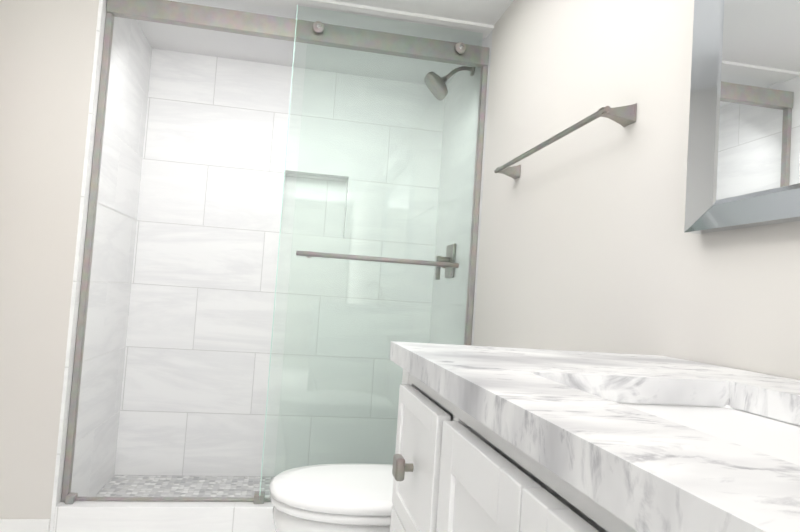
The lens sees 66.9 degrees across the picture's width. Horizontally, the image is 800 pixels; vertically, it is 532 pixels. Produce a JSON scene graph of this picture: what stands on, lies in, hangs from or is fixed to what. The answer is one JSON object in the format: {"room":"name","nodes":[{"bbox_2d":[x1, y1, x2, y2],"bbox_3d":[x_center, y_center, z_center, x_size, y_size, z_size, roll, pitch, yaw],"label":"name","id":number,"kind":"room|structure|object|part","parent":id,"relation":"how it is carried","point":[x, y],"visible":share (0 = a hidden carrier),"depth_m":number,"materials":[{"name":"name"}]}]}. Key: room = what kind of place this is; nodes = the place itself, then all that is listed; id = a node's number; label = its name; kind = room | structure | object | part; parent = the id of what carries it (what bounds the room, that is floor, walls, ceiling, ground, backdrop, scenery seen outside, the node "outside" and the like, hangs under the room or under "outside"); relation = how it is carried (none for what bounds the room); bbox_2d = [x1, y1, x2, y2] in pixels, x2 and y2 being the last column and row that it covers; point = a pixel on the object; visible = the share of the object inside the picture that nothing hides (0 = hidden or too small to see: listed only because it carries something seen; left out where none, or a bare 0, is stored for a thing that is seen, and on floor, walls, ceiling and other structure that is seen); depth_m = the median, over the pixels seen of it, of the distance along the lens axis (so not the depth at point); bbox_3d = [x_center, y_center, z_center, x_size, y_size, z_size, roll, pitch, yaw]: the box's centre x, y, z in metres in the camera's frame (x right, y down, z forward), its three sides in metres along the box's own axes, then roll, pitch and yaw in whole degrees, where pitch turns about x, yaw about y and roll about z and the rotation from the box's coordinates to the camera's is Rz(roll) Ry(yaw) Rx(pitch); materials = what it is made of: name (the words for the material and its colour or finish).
{"room":"bathroom","nodes":[
{"label":"bathroom","id":0,"kind":"room"},
{"bbox_2d":[0,0,151,531],"bbox_3d":[-1.599,-0.059,2.577,0.713,2.150,0.893,4,-3,-10],"label":"wall","id":1,"kind":"structure","parent":0,"point":[47,48],"depth_m":2.20,"materials":[{"name":"paint"}]},
{"bbox_2d":[0,519,49,531],"bbox_3d":[-1.540,0.937,2.089,0.601,0.125,0.014,4,-3,-10],"label":"baseboard","id":2,"kind":"structure","parent":1,"relation":"attached to","point":[24,525],"depth_m":2.12,"materials":[{"name":"white"}]},
{"bbox_2d":[114,48,444,476],"bbox_3d":[-0.534,0.042,3.175,1.631,2.150,0.100,4,-3,-10],"label":"wall","id":3,"kind":"structure","parent":0,"point":[197,355],"depth_m":3.10,"materials":[{"name":"tile"}]},
{"bbox_2d":[137,0,513,85],"bbox_3d":[-0.251,-1.226,-0.008,2.412,0.100,6.550,4,-3,-10],"label":"ceiling","id":4,"kind":"structure","parent":0,"point":[177,38],"depth_m":2.85,"materials":[{"name":"paint"}]},
{"bbox_2d":[231,0,493,37],"bbox_3d":[-0.367,-1.056,2.447,1.531,0.012,0.106,4,-3,-10],"label":"wall","id":5,"kind":"structure","parent":0,"point":[388,16],"depth_m":2.49,"materials":[{"name":"paint"}]},
{"bbox_2d":[429,0,799,379],"bbox_3d":[0.817,-0.020,0.096,0.100,2.150,6.450,4,-3,-10],"label":"wall","id":6,"kind":"structure","parent":0,"point":[587,244],"depth_m":1.56,"materials":[{"name":"paint"}]},
{"bbox_2d":[424,66,474,279],"bbox_3d":[0.182,-0.441,2.835,0.221,1.005,0.306,4,-3,-10],"label":"shower head","id":7,"kind":"object","parent":6,"relation":"attached to","point":[431,86],"depth_m":2.78},
{"bbox_2d":[494,103,636,179],"bbox_3d":[0.441,-0.346,1.776,0.078,0.044,0.763,4,-3,-10],"label":"towel rail","id":8,"kind":"object","parent":6,"relation":"attached to","point":[624,116],"visible":0.96,"depth_m":1.51,"materials":[{"name":"silver metal"}]},
{"bbox_2d":[684,0,799,233],"bbox_3d":[0.683,-0.437,0.627,0.033,0.712,1.112,4,-3,-10],"label":"mirror","id":9,"kind":"object","parent":6,"relation":"attached to","point":[743,164],"visible":1,"depth_m":1.05,"materials":[{"name":"grey mirror"}]},
{"label":"pane","id":10,"kind":"part","parent":9,"relation":"part of","materials":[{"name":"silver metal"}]},
{"bbox_3d":[-0.401,1.016,-0.119,2.412,0.100,6.550,4,-3,-10],"label":"floor","id":11,"kind":"structure","parent":0,"visible":0},
{"bbox_2d":[53,496,275,531],"bbox_3d":[-0.499,0.999,2.346,1.519,0.165,0.115,4,-3,-10],"label":"curb","id":12,"kind":"object","parent":11,"relation":"on","point":[152,516],"visible":0.38,"depth_m":2.23,"materials":[{"name":"tile"}]},
{"bbox_2d":[61,0,488,503],"bbox_3d":[-0.424,-0.061,2.378,1.517,1.959,0.098,4,-3,-10],"label":"shower door","id":13,"kind":"structure","parent":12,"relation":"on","point":[258,25],"depth_m":2.42,"materials":[{"name":"glass"}]},
{"bbox_3d":[-0.085,-0.026,2.416,0.650,0.028,0.050,4,-3,-10],"label":"handle","id":14,"kind":"part","parent":13,"relation":"part of","materials":[{"name":"metal"}]},
{"bbox_2d":[96,475,273,496],"bbox_3d":[-0.576,1.076,2.733,1.519,0.040,0.678,4,-3,-10],"label":"pan","id":15,"kind":"object","parent":11,"relation":"on","point":[164,486],"visible":0.18,"depth_m":2.83,"materials":[{"name":"tile"}]},
{"bbox_2d":[269,464,393,531],"bbox_3d":[0.010,0.691,1.746,0.766,0.787,0.416,4,-3,-10],"label":"toilet","id":16,"kind":"object","parent":11,"relation":"on","point":[337,498],"visible":0.23,"depth_m":1.59,"materials":[{"name":"white ceramic"}]},
{"bbox_2d":[390,353,677,531],"bbox_3d":[0.334,0.608,0.529,0.590,0.875,1.244,4,-3,-10],"label":"bathroom vanity","id":17,"kind":"object","parent":11,"relation":"on","point":[497,439],"depth_m":0.62,"materials":[{"name":"wood"}]},
{"bbox_2d":[390,341,799,531],"bbox_3d":[0.376,0.155,0.555,0.565,0.034,1.285,4,-3,-10],"label":"countertop","id":18,"kind":"structure","parent":17,"relation":"on","point":[692,474],"depth_m":0.49,"materials":[{"name":"white stone"}]},
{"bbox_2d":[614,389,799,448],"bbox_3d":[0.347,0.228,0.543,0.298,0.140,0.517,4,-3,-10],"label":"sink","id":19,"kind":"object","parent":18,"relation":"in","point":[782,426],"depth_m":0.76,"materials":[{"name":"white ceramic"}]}
]}

